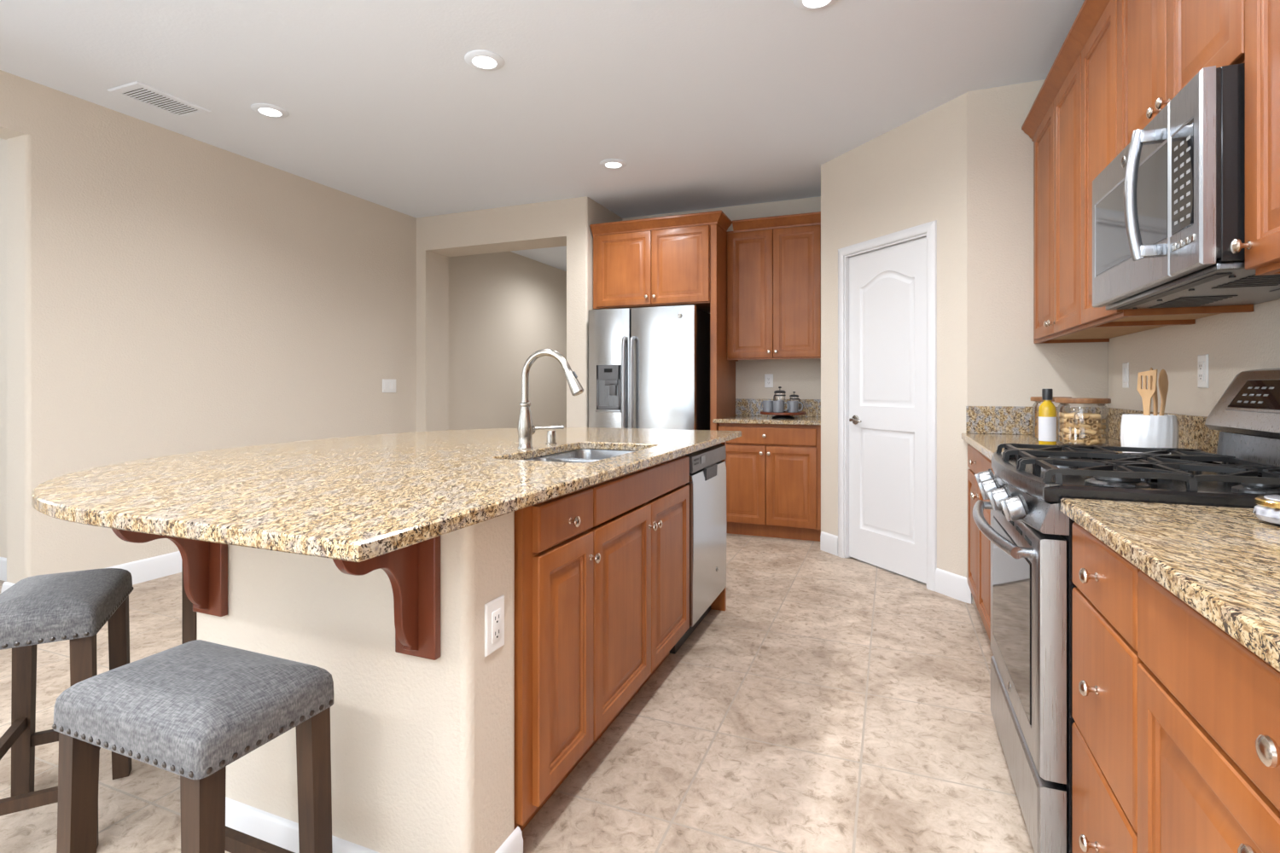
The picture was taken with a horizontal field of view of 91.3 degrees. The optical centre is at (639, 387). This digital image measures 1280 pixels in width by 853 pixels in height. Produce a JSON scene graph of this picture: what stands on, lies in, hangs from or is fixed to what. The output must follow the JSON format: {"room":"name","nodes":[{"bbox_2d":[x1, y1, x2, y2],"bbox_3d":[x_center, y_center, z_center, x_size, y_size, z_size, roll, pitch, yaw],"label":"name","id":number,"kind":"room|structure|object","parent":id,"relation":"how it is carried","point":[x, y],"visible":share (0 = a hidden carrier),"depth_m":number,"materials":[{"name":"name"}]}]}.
{"room":"kitchen","nodes":[
{"label":"kitchen","id":0,"kind":"room"},
{"bbox_2d":[0,138,6,558],"bbox_3d":[-4.275,-0.215,4.016,2.270,2.740,0.140,0,0,22],"label":"wall","id":1,"kind":"structure","parent":0,"point":[2,142],"depth_m":3.76,"materials":[{"name":"beige paint"}]},
{"bbox_2d":[0,557,6,581],"bbox_3d":[-4.308,1.089,3.946,2.240,0.132,0.015,0,0,22],"label":"baseboard","id":2,"kind":"structure","parent":1,"relation":"attached to","point":[2,561],"depth_m":3.73,"materials":[{"name":"white paint"}]},
{"bbox_2d":[0,69,566,583],"bbox_3d":[-2.916,-0.215,4.084,0.200,2.740,12.600,0,0,22],"label":"wall","id":3,"kind":"structure","parent":0,"point":[169,293],"depth_m":3.98,"materials":[{"name":"beige paint"}]},
{"bbox_2d":[1,551,181,593],"bbox_3d":[-2.715,1.089,4.564,0.215,0.132,2.856,0,0,22],"label":"baseboard","id":4,"kind":"structure","parent":3,"relation":"attached to","point":[148,569],"depth_m":3.75,"materials":[{"name":"white paint"}]},
{"bbox_2d":[382,378,395,392],"bbox_3d":[-2.217,-0.012,5.538,0.010,0.118,0.165,0,0,22],"label":"light switch","id":5,"kind":"object","parent":3,"relation":"attached to","point":[388,386],"visible":1,"depth_m":5.53,"materials":[{"name":"white plastic"}]},
{"bbox_2d":[197,511,514,852],"bbox_3d":[-0.385,0.714,2.446,0.880,0.882,2.070,0,0,22],"label":"wall","id":6,"kind":"structure","parent":0,"point":[422,750],"depth_m":1.42,"materials":[{"name":"beige paint"}]},
{"bbox_2d":[111,529,227,616],"bbox_3d":[-1.145,0.427,1.510,0.110,0.308,0.231,0,0,22],"label":"corbel","id":7,"kind":"object","parent":6,"relation":"attached to","point":[205,564],"visible":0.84,"depth_m":1.58,"materials":[{"name":"red wood"}]},
{"bbox_2d":[225,797,523,852],"bbox_3d":[-0.731,1.103,1.563,0.893,0.105,0.204,0,0,22],"label":"baseboard","id":8,"kind":"structure","parent":6,"relation":"attached to","point":[264,826],"depth_m":1.52,"materials":[{"name":"white paint"}]},
{"bbox_2d":[31,427,741,562],"bbox_3d":[-0.726,0.257,2.521,1.700,0.032,2.665,0,0,22],"label":"countertop","id":9,"kind":"structure","parent":6,"relation":"on","point":[356,498],"depth_m":1.57,"materials":[{"name":"stone"}]},
{"bbox_2d":[517,349,583,449],"bbox_3d":[-0.332,0.046,2.450,0.285,0.390,0.137,0,0,22],"label":"faucet","id":10,"kind":"object","parent":9,"relation":"on","point":[526,429],"visible":1,"depth_m":2.43,"materials":[{"name":"silver metal"}]},
{"bbox_2d":[546,430,556,444],"bbox_3d":[-0.378,0.213,2.664,0.046,0.056,0.046,0,0,22],"label":"air gap","id":11,"kind":"object","parent":9,"relation":"on","point":[550,434],"visible":1,"depth_m":2.65,"materials":[{"name":"silver metal"}]},
{"bbox_2d":[525,448,633,462],"bbox_3d":[-0.215,0.369,2.380,0.402,0.192,0.702,0,0,22],"label":"sink","id":12,"kind":"object","parent":9,"relation":"in","point":[583,455],"visible":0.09,"depth_m":2.69,"materials":[{"name":"silver metal"}]},
{"bbox_2d":[332,535,440,660],"bbox_3d":[-0.522,0.427,1.260,0.110,0.308,0.231,0,0,22],"label":"corbel","id":13,"kind":"object","parent":6,"relation":"attached to","point":[413,572],"visible":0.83,"depth_m":1.33,"materials":[{"name":"red wood"}]},
{"bbox_2d":[484,594,504,657],"bbox_3d":[-0.324,0.535,1.405,0.009,0.115,0.070,0,0,22],"label":"outlet","id":14,"kind":"object","parent":6,"relation":"attached to","point":[494,610],"visible":1,"depth_m":1.40,"materials":[{"name":"white plastic"}]},
{"bbox_2d":[491,608,501,643],"bbox_3d":[-0.322,0.535,1.404,0.003,0.068,0.034,0,0,22],"label":"receptacle","id":15,"kind":"object","parent":14,"relation":"attached to","point":[496,613],"depth_m":1.40,"materials":[{"name":"white plastic"}]},
{"bbox_2d":[0,533,1034,852],"bbox_3d":[-1.599,1.205,3.392,8.100,0.100,12.900,0,0,22],"label":"floor","id":16,"kind":"structure","parent":0,"point":[834,704],"depth_m":2.03,"materials":[{"name":"tile"}]},
{"bbox_2d":[0,568,133,849],"bbox_3d":[-1.554,0.835,1.655,0.271,0.638,0.409,0,0,-28],"label":"bar stool","id":17,"kind":"object","parent":16,"relation":"on","point":[73,607],"visible":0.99,"depth_m":1.63,"materials":[{"name":"grey fabric"}]},
{"bbox_2d":[181,559,197,644],"bbox_3d":[-1.283,0.714,1.821,0.060,0.882,0.060,0,0,22],"label":"support post","id":18,"kind":"object","parent":16,"relation":"on","point":[189,617],"visible":0.06,"depth_m":1.79,"materials":[{"name":"brown wood"}]},
{"bbox_2d":[52,640,334,852],"bbox_3d":[-0.823,0.835,1.169,0.409,0.638,0.271,0,0,22],"label":"bar stool","id":19,"kind":"object","parent":16,"relation":"on","point":[191,710],"visible":1,"depth_m":1.11,"materials":[{"name":"grey fabric"}]},
{"bbox_2d":[514,487,600,831],"bbox_3d":[-0.462,0.715,1.759,0.630,0.880,0.350,0,0,22],"label":"base cabinet","id":20,"kind":"object","parent":16,"relation":"on","point":[554,557],"visible":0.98,"depth_m":1.60,"materials":[{"name":"brown wood"}]},
{"bbox_2d":[540,448,689,777],"bbox_3d":[-0.223,0.715,2.352,0.630,0.880,0.923,0,0,22],"label":"base cabinet","id":21,"kind":"object","parent":16,"relation":"on","point":[640,529],"visible":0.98,"depth_m":2.13,"materials":[{"name":"brown wood"}]},
{"bbox_2d":[588,304,709,430],"bbox_3d":[0.128,0.261,5.267,0.905,1.782,0.852,0,0,22],"label":"refrigerator","id":22,"kind":"object","parent":16,"relation":"on","point":[649,367],"visible":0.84,"depth_m":4.92,"materials":[{"name":"silver metal"}]},
{"bbox_2d":[589,210,735,430],"bbox_3d":[0.236,-0.101,5.324,1.122,2.512,0.702,0,0,22],"label":"tall cabinet","id":23,"kind":"object","parent":16,"relation":"on","point":[676,259],"visible":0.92,"depth_m":5.02,"materials":[{"name":"brown wood"}]},
{"bbox_2d":[669,443,726,653],"bbox_3d":[0.063,0.721,3.055,0.596,0.867,0.581,0,0,22],"label":"dishwasher","id":24,"kind":"object","parent":16,"relation":"on","point":[707,468],"visible":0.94,"depth_m":2.88,"materials":[{"name":"silver metal"}]},
{"bbox_2d":[710,442,726,610],"bbox_3d":[0.153,0.715,3.350,0.622,0.880,0.020,0,0,22],"label":"end panel","id":25,"kind":"object","parent":16,"relation":"on","point":[719,604],"visible":0.14,"depth_m":3.23,"materials":[{"name":"brown wood"}]},
{"bbox_2d":[718,423,820,541],"bbox_3d":[1.084,0.716,5.002,0.798,0.878,0.650,0,0,22],"label":"base cabinet","id":26,"kind":"object","parent":16,"relation":"on","point":[773,471],"visible":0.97,"depth_m":4.72,"materials":[{"name":"brown wood"}]},
{"bbox_2d":[713,398,820,424],"bbox_3d":[1.073,0.188,5.006,0.822,0.176,0.669,0,0,22],"label":"countertop","id":27,"kind":"structure","parent":26,"relation":"on","point":[747,411],"depth_m":5.19,"materials":[{"name":"stone"}]},
{"bbox_2d":[760,411,806,418],"bbox_3d":[1.136,0.220,4.965,0.360,0.050,0.360,0,0,22],"label":"serving stand","id":28,"kind":"object","parent":27,"relation":"on","point":[777,416],"visible":0.88,"depth_m":4.87,"materials":[{"name":"brown wood"}]},
{"bbox_2d":[760,400,773,412],"bbox_3d":[1.016,0.151,4.966,0.088,0.092,0.114,0,0,-6],"label":"mug","id":29,"kind":"object","parent":28,"relation":"on","point":[767,404],"visible":0.94,"depth_m":4.92,"materials":[{"name":"grey ceramic"}]},
{"bbox_2d":[773,386,785,412],"bbox_3d":[1.109,0.096,5.011,0.117,0.204,0.092,0,0,33],"label":"press","id":30,"kind":"object","parent":28,"relation":"on","point":[779,387],"visible":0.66,"depth_m":4.98,"materials":[{"name":"clear glass"}]},
{"bbox_2d":[773,401,788,413],"bbox_3d":[1.086,0.151,4.863,0.088,0.092,0.114,0,0,-29],"label":"mug","id":31,"kind":"object","parent":28,"relation":"on","point":[778,406],"visible":1,"depth_m":4.84,"materials":[{"name":"grey ceramic"}]},
{"bbox_2d":[786,401,802,413],"bbox_3d":[1.197,0.151,4.862,0.088,0.092,0.114,0,0,-31],"label":"mug","id":32,"kind":"object","parent":28,"relation":"on","point":[793,405],"visible":1,"depth_m":4.84,"materials":[{"name":"grey ceramic"}]},
{"bbox_2d":[789,391,800,409],"bbox_3d":[1.232,0.116,4.986,0.074,0.163,0.094,0,0,29],"label":"press","id":33,"kind":"object","parent":28,"relation":"on","point":[794,392],"visible":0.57,"depth_m":4.96,"materials":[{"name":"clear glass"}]},
{"bbox_2d":[967,444,992,641],"bbox_3d":[1.840,0.718,2.795,0.650,0.874,0.928,0,0,22],"label":"base cabinet","id":34,"kind":"object","parent":16,"relation":"on","point":[979,546],"visible":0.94,"depth_m":2.87,"materials":[{"name":"brown wood"}]},
{"bbox_2d":[961,406,1223,460],"bbox_3d":[1.777,0.190,2.613,0.650,0.179,1.351,0,0,22],"label":"countertop","id":35,"kind":"structure","parent":34,"relation":"on","point":[987,427],"depth_m":3.01,"materials":[{"name":"stone"}]},
{"bbox_2d":[1038,389,1056,445],"bbox_3d":[1.558,0.125,2.391,0.058,0.238,0.058,0,0,22],"label":"oil bottle","id":36,"kind":"object","parent":35,"relation":"on","point":[1047,410],"visible":0.88,"depth_m":2.37,"materials":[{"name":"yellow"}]},
{"bbox_2d":[1029,396,1071,440],"bbox_3d":[1.897,0.144,2.886,0.162,0.199,0.162,0,0,22],"label":"storage jar","id":37,"kind":"object","parent":35,"relation":"on","point":[1038,400],"visible":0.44,"depth_m":2.88,"materials":[{"name":"clear glass"}]},
{"bbox_2d":[1037,411,1064,438],"bbox_3d":[1.896,0.170,2.886,0.131,0.132,0.130,0,0,22],"label":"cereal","id":38,"kind":"object","parent":37,"relation":"in","point":[1064,411],"visible":0.15,"depth_m":2.88,"materials":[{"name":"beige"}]},
{"bbox_2d":[1054,397,1111,447],"bbox_3d":[1.867,0.145,2.640,0.194,0.197,0.194,0,0,22],"label":"storage jar","id":39,"kind":"object","parent":35,"relation":"on","point":[1063,402],"visible":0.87,"depth_m":2.59,"materials":[{"name":"clear glass"}]},
{"bbox_2d":[1063,438,1070,443],"bbox_3d":[1.807,0.226,2.645,0.045,0.022,0.020,0,0,-23],"label":"rigatoni","id":40,"kind":"object","parent":39,"relation":"in","point":[1065,440],"visible":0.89,"depth_m":2.64,"materials":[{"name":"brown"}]},
{"bbox_2d":[1063,418,1070,423],"bbox_3d":[1.801,0.141,2.653,0.020,0.026,0.042,0,0,-7],"label":"rigatoni","id":41,"kind":"object","parent":39,"relation":"in","point":[1066,421],"visible":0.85,"depth_m":2.64,"materials":[{"name":"brown food"}]},
{"bbox_2d":[1063,428,1071,433],"bbox_3d":[1.807,0.184,2.645,0.020,0.022,0.044,0,0,-14],"label":"rigatoni","id":42,"kind":"object","parent":39,"relation":"in","point":[1065,430],"visible":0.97,"depth_m":2.64,"materials":[{"name":"brown food"}]},
{"bbox_2d":[1064,423,1075,428],"bbox_3d":[1.808,0.162,2.627,0.044,0.024,0.020,0,0,1],"label":"rigatoni","id":43,"kind":"object","parent":39,"relation":"in","point":[1067,425],"visible":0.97,"depth_m":2.62,"materials":[{"name":"brown food"}]},
{"bbox_2d":[1066,432,1074,439],"bbox_3d":[1.808,0.205,2.626,0.020,0.030,0.042,0,0,10],"label":"rigatoni","id":44,"kind":"object","parent":39,"relation":"in","point":[1069,436],"visible":1,"depth_m":2.62,"materials":[{"name":"brown food"}]},
{"bbox_2d":[1064,413,1076,418],"bbox_3d":[1.808,0.120,2.627,0.020,0.028,0.042,0,0,-35],"label":"rigatoni","id":45,"kind":"object","parent":39,"relation":"in","point":[1072,415],"visible":1,"depth_m":2.62,"materials":[{"name":"brown food"}]},
{"bbox_2d":[1070,428,1082,435],"bbox_3d":[1.813,0.184,2.600,0.020,0.027,0.047,0,0,-12],"label":"rigatoni","id":46,"kind":"object","parent":39,"relation":"in","point":[1078,432],"visible":1,"depth_m":2.59,"materials":[{"name":"brown food"}]},
{"bbox_2d":[1073,439,1084,444],"bbox_3d":[1.823,0.226,2.599,0.045,0.021,0.020,0,0,12],"label":"rigatoni","id":47,"kind":"object","parent":39,"relation":"in","point":[1075,441],"visible":1,"depth_m":2.59,"materials":[{"name":"brown food"}]},
{"bbox_2d":[1076,418,1085,424],"bbox_3d":[1.837,0.141,2.605,0.020,0.030,0.041,0,0,14],"label":"rigatoni","id":48,"kind":"object","parent":39,"relation":"in","point":[1079,421],"visible":0.85,"depth_m":2.60,"materials":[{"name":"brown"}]},
{"bbox_2d":[1075,413,1089,418],"bbox_3d":[1.828,0.120,2.586,0.044,0.022,0.020,0,0,10],"label":"rigatoni","id":49,"kind":"object","parent":39,"relation":"in","point":[1078,416],"visible":1,"depth_m":2.58,"materials":[{"name":"brown food"}]},
{"bbox_2d":[1077,424,1090,429],"bbox_3d":[1.838,0.162,2.588,0.044,0.023,0.020,0,0,6],"label":"rigatoni","id":50,"kind":"object","parent":39,"relation":"in","point":[1080,426],"visible":1,"depth_m":2.58,"materials":[{"name":"brown food"}]},
{"bbox_2d":[1080,434,1088,440],"bbox_3d":[1.838,0.205,2.587,0.020,0.023,0.046,0,0,18],"label":"rigatoni","id":51,"kind":"object","parent":39,"relation":"in","point":[1082,436],"visible":1,"depth_m":2.58,"materials":[{"name":"brown food"}]},
{"bbox_2d":[1082,429,1096,435],"bbox_3d":[1.855,0.184,2.581,0.048,0.026,0.020,0,0,30],"label":"rigatoni","id":52,"kind":"object","parent":39,"relation":"in","point":[1085,431],"visible":1,"depth_m":2.57,"materials":[{"name":"brown food"}]},
{"bbox_2d":[1085,418,1093,424],"bbox_3d":[1.855,0.141,2.581,0.020,0.026,0.043,0,0,27],"label":"rigatoni","id":53,"kind":"object","parent":39,"relation":"in","point":[1090,420],"visible":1,"depth_m":2.57,"materials":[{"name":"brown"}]},
{"bbox_2d":[1087,434,1093,439],"bbox_3d":[1.867,0.205,2.594,0.045,0.020,0.020,0,0,-35],"label":"rigatoni","id":54,"kind":"object","parent":39,"relation":"in","point":[1089,435],"visible":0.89,"depth_m":2.58,"materials":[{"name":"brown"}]},
{"bbox_2d":[1086,439,1099,444],"bbox_3d":[1.861,0.226,2.574,0.042,0.028,0.020,0,0,-4],"label":"rigatoni","id":55,"kind":"object","parent":39,"relation":"in","point":[1092,441],"visible":1,"depth_m":2.57,"materials":[{"name":"brown food"}]},
{"bbox_2d":[1088,418,1098,424],"bbox_3d":[1.881,0.141,2.596,0.020,0.027,0.042,0,0,12],"label":"rigatoni","id":56,"kind":"object","parent":39,"relation":"in","point":[1094,422],"visible":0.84,"depth_m":2.59,"materials":[{"name":"brown food"}]},
{"bbox_2d":[1088,413,1100,418],"bbox_3d":[1.874,0.120,2.581,0.046,0.023,0.020,0,0,32],"label":"rigatoni","id":57,"kind":"object","parent":39,"relation":"in","point":[1091,416],"visible":0.98,"depth_m":2.57,"materials":[{"name":"brown food"}]},
{"bbox_2d":[1092,424,1101,429],"bbox_3d":[1.881,0.162,2.575,0.045,0.021,0.020,0,0,-29],"label":"rigatoni","id":58,"kind":"object","parent":39,"relation":"in","point":[1096,426],"visible":1,"depth_m":2.57,"materials":[{"name":"brown food"}]},
{"bbox_2d":[1093,434,1101,439],"bbox_3d":[1.886,0.205,2.583,0.020,0.021,0.045,0,0,7],"label":"rigatoni","id":59,"kind":"object","parent":39,"relation":"in","point":[1096,436],"visible":0.94,"depth_m":2.57,"materials":[{"name":"brown food"}]},
{"bbox_2d":[1120,413,1179,454],"bbox_3d":[1.718,0.168,2.111,0.154,0.151,0.154,0,0,22],"label":"utensil crock","id":60,"kind":"object","parent":35,"relation":"on","point":[1137,430],"visible":0.6,"depth_m":2.05,"materials":[{"name":"white ceramic"}]},
{"bbox_2d":[1136,369,1157,415],"bbox_3d":[1.698,0.086,2.087,0.029,0.290,0.059,0,0,-24],"label":"slotted spatula","id":61,"kind":"object","parent":60,"relation":"in","point":[1146,394],"visible":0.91,"depth_m":2.08,"materials":[{"name":"brown wood"}]},
{"bbox_2d":[1149,367,1157,415],"bbox_3d":[1.734,0.080,2.113,0.022,0.293,0.055,0,0,30],"label":"wooden spoon","id":62,"kind":"object","parent":60,"relation":"in","point":[1155,396],"visible":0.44,"depth_m":2.10,"materials":[{"name":"brown wood"}]},
{"bbox_2d":[1157,369,1168,415],"bbox_3d":[1.778,0.083,2.131,0.080,0.290,0.020,0,0,-34],"label":"wooden spoon","id":63,"kind":"object","parent":60,"relation":"in","point":[1163,379],"visible":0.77,"depth_m":2.13,"materials":[{"name":"brown wood"}]},
{"bbox_2d":[1072,522,1144,852],"bbox_3d":[1.154,0.718,1.092,0.650,0.874,0.390,0,0,22],"label":"base cabinet","id":64,"kind":"object","parent":16,"relation":"on","point":[1106,660],"visible":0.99,"depth_m":1.17,"materials":[{"name":"brown wood"}]},
{"bbox_2d":[972,368,1279,852],"bbox_3d":[1.322,0.551,1.651,0.770,1.206,0.762,0,0,22],"label":"gas range","id":65,"kind":"object","parent":16,"relation":"on","point":[1029,535],"visible":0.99,"depth_m":1.50,"materials":[{"name":"silver metal"}]},
{"bbox_2d":[995,443,1279,508],"bbox_3d":[1.294,0.220,1.663,0.595,0.074,0.762,0,0,22],"label":"cooktop","id":66,"kind":"object","parent":65,"relation":"in","point":[1047,474],"depth_m":1.46,"materials":[{"name":"black metal"}]},
{"bbox_2d":[1137,570,1279,852],"bbox_3d":[0.911,0.718,0.487,0.650,0.874,0.906,0,0,22],"label":"base cabinet","id":67,"kind":"object","parent":16,"relation":"on","point":[1208,706],"visible":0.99,"depth_m":0.81,"materials":[{"name":"brown wood"}]},
{"bbox_2d":[1060,498,1279,672],"bbox_3d":[0.986,0.190,0.648,0.650,0.179,1.338,0,0,22],"label":"countertop","id":68,"kind":"structure","parent":67,"relation":"on","point":[1223,563],"depth_m":0.93,"materials":[{"name":"stone"}]},
{"bbox_2d":[1252,494,1279,525],"bbox_3d":[1.165,0.220,1.107,0.116,0.047,0.116,0,0,22],"label":"jar","id":69,"kind":"object","parent":68,"relation":"on","point":[1267,509],"visible":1,"depth_m":1.11,"materials":[{"name":"white ceramic"}]},
{"bbox_2d":[1252,505,1279,525],"bbox_3d":[1.165,0.229,1.107,0.116,0.030,0.116,0,0,22],"label":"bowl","id":70,"kind":"object","parent":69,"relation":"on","point":[1269,514],"depth_m":1.11,"materials":[{"name":"white ceramic"}]},
{"bbox_2d":[416,196,622,431],"bbox_3d":[-1.131,-0.215,5.861,1.785,2.740,0.730,0,0,22],"label":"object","id":71,"kind":"structure","parent":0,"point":[566,222],"depth_m":5.59,"materials":[{"name":"beige paint"}]},
{"bbox_2d":[0,0,1084,271],"bbox_3d":[-1.599,-1.635,3.392,8.100,0.100,12.900,0,0,22],"label":"ceiling","id":72,"kind":"structure","parent":0,"point":[706,104],"depth_m":3.18,"materials":[{"name":"white paint"}]},
{"bbox_2d":[107,81,211,118],"bbox_3d":[-2.645,-1.580,3.458,0.250,0.008,0.380,0,0,22],"label":"ceiling vent","id":73,"kind":"object","parent":72,"relation":"in","point":[137,91],"visible":1,"depth_m":3.44,"materials":[{"name":"white metal"}]},
{"bbox_2d":[250,103,288,118],"bbox_3d":[-2.117,-1.579,3.579,0.188,0.012,0.188,0,0,22],"label":"recessed light","id":74,"kind":"object","parent":72,"relation":"in","point":[264,109],"visible":1,"depth_m":3.56,"materials":[{"name":"white paint"}]},
{"bbox_2d":[464,49,504,70],"bbox_3d":[-0.753,-1.579,3.030,0.188,0.012,0.188,0,0,22],"label":"recessed light","id":75,"kind":"object","parent":72,"relation":"in","point":[480,60],"visible":1,"depth_m":3.01,"materials":[{"name":"white paint"}]},
{"bbox_2d":[599,158,626,168],"bbox_3d":[-0.189,-1.579,4.431,0.188,0.012,0.188,0,0,22],"label":"recessed light","id":76,"kind":"object","parent":72,"relation":"in","point":[610,163],"visible":1,"depth_m":4.41,"materials":[{"name":"white paint"}]},
{"bbox_2d":[793,0,837,11],"bbox_3d":[0.718,-1.579,2.535,0.188,0.012,0.188,0,0,22],"label":"recessed light","id":77,"kind":"object","parent":72,"relation":"in","point":[808,5],"visible":1,"depth_m":2.57,"materials":[{"name":"white paint"}]},
{"bbox_2d":[622,196,820,399],"bbox_3d":[0.710,-0.215,5.594,2.140,2.740,0.150,0,0,22],"label":"wall","id":78,"kind":"structure","parent":0,"point":[800,376],"depth_m":5.34,"materials":[{"name":"beige paint"}]},
{"bbox_2d":[764,374,773,387],"bbox_3d":[1.102,-0.055,5.350,0.070,0.115,0.009,0,0,22],"label":"outlet","id":79,"kind":"object","parent":78,"relation":"attached to","point":[768,378],"visible":1,"depth_m":5.35,"materials":[{"name":"white plastic"}]},
{"bbox_2d":[767,377,770,384],"bbox_3d":[1.101,-0.055,5.348,0.034,0.068,0.003,0,0,22],"label":"receptacle","id":80,"kind":"object","parent":79,"relation":"attached to","point":[768,378],"depth_m":5.35,"materials":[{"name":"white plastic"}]},
{"bbox_2d":[727,211,820,361],"bbox_3d":[1.137,-0.791,5.134,0.798,1.132,0.382,0,0,22],"label":"upper cabinet","id":81,"kind":"object","parent":78,"relation":"attached to","point":[774,263],"visible":0.91,"depth_m":4.99,"materials":[{"name":"brown wood"}]},
{"bbox_2d":[735,398,820,417],"bbox_3d":[1.205,0.173,5.303,0.798,0.146,0.020,0,0,22],"label":"backsplash","id":82,"kind":"structure","parent":78,"relation":"attached to","point":[743,407],"depth_m":5.36,"materials":[{"name":"grey stone"}]},
{"bbox_2d":[820,93,966,577],"bbox_3d":[1.575,-0.215,3.930,0.110,2.740,1.197,0,0,-23],"label":"wall","id":83,"kind":"structure","parent":0,"point":[914,173],"depth_m":3.60,"materials":[{"name":"beige paint"}]},
{"bbox_2d":[820,531,837,556],"bbox_3d":[1.322,1.089,4.365,0.015,0.132,0.174,0,0,-23],"label":"baseboard","id":84,"kind":"structure","parent":83,"relation":"attached to","point":[829,543],"depth_m":4.36,"materials":[{"name":"white paint"}]},
{"bbox_2d":[837,220,936,591],"bbox_3d":[1.560,0.103,3.931,0.118,2.103,0.810,0,0,-23],"label":"trim","id":85,"kind":"structure","parent":83,"relation":"attached to","point":[928,230],"depth_m":3.84,"materials":[{"name":"white paint"}]},
{"bbox_2d":[849,237,926,583],"bbox_3d":[1.534,0.134,3.913,0.092,2.017,0.678,0,0,-23],"label":"door","id":86,"kind":"structure","parent":83,"relation":"in","point":[887,286],"depth_m":3.89,"materials":[{"name":"white paint"}]},
{"bbox_2d":[935,568,972,604],"bbox_3d":[1.719,1.089,3.436,0.024,0.132,0.224,0,0,-26],"label":"baseboard","id":87,"kind":"structure","parent":83,"relation":"attached to","point":[948,584],"depth_m":3.43,"materials":[{"name":"white paint"}]},
{"bbox_2d":[966,79,1108,604],"bbox_3d":[2.138,-0.215,3.271,0.775,2.740,0.135,0,0,22],"label":"wall","id":88,"kind":"structure","parent":0,"point":[1005,367],"depth_m":3.29,"materials":[{"name":"beige paint"}]},
{"bbox_2d":[965,406,1101,436],"bbox_3d":[2.026,0.172,3.229,0.608,0.144,0.021,0,0,22],"label":"backsplash","id":89,"kind":"structure","parent":88,"relation":"attached to","point":[995,420],"depth_m":3.27,"materials":[{"name":"grey stone"}]},
{"bbox_2d":[1108,298,1279,416],"bbox_3d":[1.027,-0.215,-0.327,0.150,2.740,7.360,0,0,22],"label":"wall","id":90,"kind":"structure","parent":0,"point":[1234,344],"depth_m":2.23,"materials":[{"name":"beige paint"}]},
{"bbox_2d":[1021,30,1191,343],"bbox_3d":[1.979,-0.791,2.742,0.372,1.132,0.946,0,0,22],"label":"upper cabinet","id":91,"kind":"object","parent":90,"relation":"attached to","point":[1053,121],"visible":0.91,"depth_m":2.69,"materials":[{"name":"brown wood"}]},
{"bbox_2d":[1122,362,1128,388],"bbox_3d":[2.229,-0.055,2.876,0.010,0.115,0.070,0,0,22],"label":"light switch","id":92,"kind":"object","parent":90,"relation":"attached to","point":[1125,365],"visible":1,"depth_m":2.86,"materials":[{"name":"white plastic"}]},
{"bbox_2d":[1070,0,1253,327],"bbox_3d":[1.727,-0.791,2.115,0.372,1.132,0.404,0,0,22],"label":"upper cabinet","id":93,"kind":"object","parent":90,"relation":"attached to","point":[1095,26],"visible":0.26,"depth_m":2.18,"materials":[{"name":"brown wood"}]},
{"bbox_2d":[1108,407,1223,453],"bbox_3d":[2.069,0.172,2.495,0.020,0.144,1.351,0,0,22],"label":"backsplash","id":94,"kind":"structure","parent":90,"relation":"attached to","point":[1193,433],"depth_m":2.22,"materials":[{"name":"stone"}]},
{"bbox_2d":[1117,0,1245,155],"bbox_3d":[1.507,-1.014,1.570,0.372,0.687,0.770,0,0,22],"label":"upper cabinet","id":95,"kind":"object","parent":90,"relation":"attached to","point":[1162,45],"visible":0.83,"depth_m":1.64,"materials":[{"name":"brown wood"}]},
{"bbox_2d":[1092,63,1279,310],"bbox_3d":[1.455,-0.451,1.591,0.478,0.424,0.760,0,0,22],"label":"microwave","id":96,"kind":"object","parent":95,"relation":"attached to","point":[1168,209],"visible":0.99,"depth_m":1.44,"materials":[{"name":"silver metal"}]},
{"bbox_2d":[1197,354,1208,388],"bbox_3d":[1.942,-0.055,2.161,0.009,0.115,0.070,0,0,22],"label":"outlet","id":97,"kind":"object","parent":90,"relation":"attached to","point":[1202,360],"visible":1,"depth_m":2.15,"materials":[{"name":"white plastic"}]},
{"bbox_2d":[1198,361,1204,381],"bbox_3d":[1.940,-0.055,2.162,0.003,0.068,0.034,0,0,22],"label":"receptacle","id":98,"kind":"object","parent":97,"relation":"attached to","point":[1201,363],"depth_m":2.16,"materials":[{"name":"white plastic"}]},
{"bbox_2d":[1229,0,1279,275],"bbox_3d":[1.214,-0.791,0.841,0.372,1.132,0.800,0,0,22],"label":"upper cabinet","id":99,"kind":"object","parent":90,"relation":"attached to","point":[1261,246],"visible":1,"depth_m":1.21,"materials":[{"name":"brown wood"}]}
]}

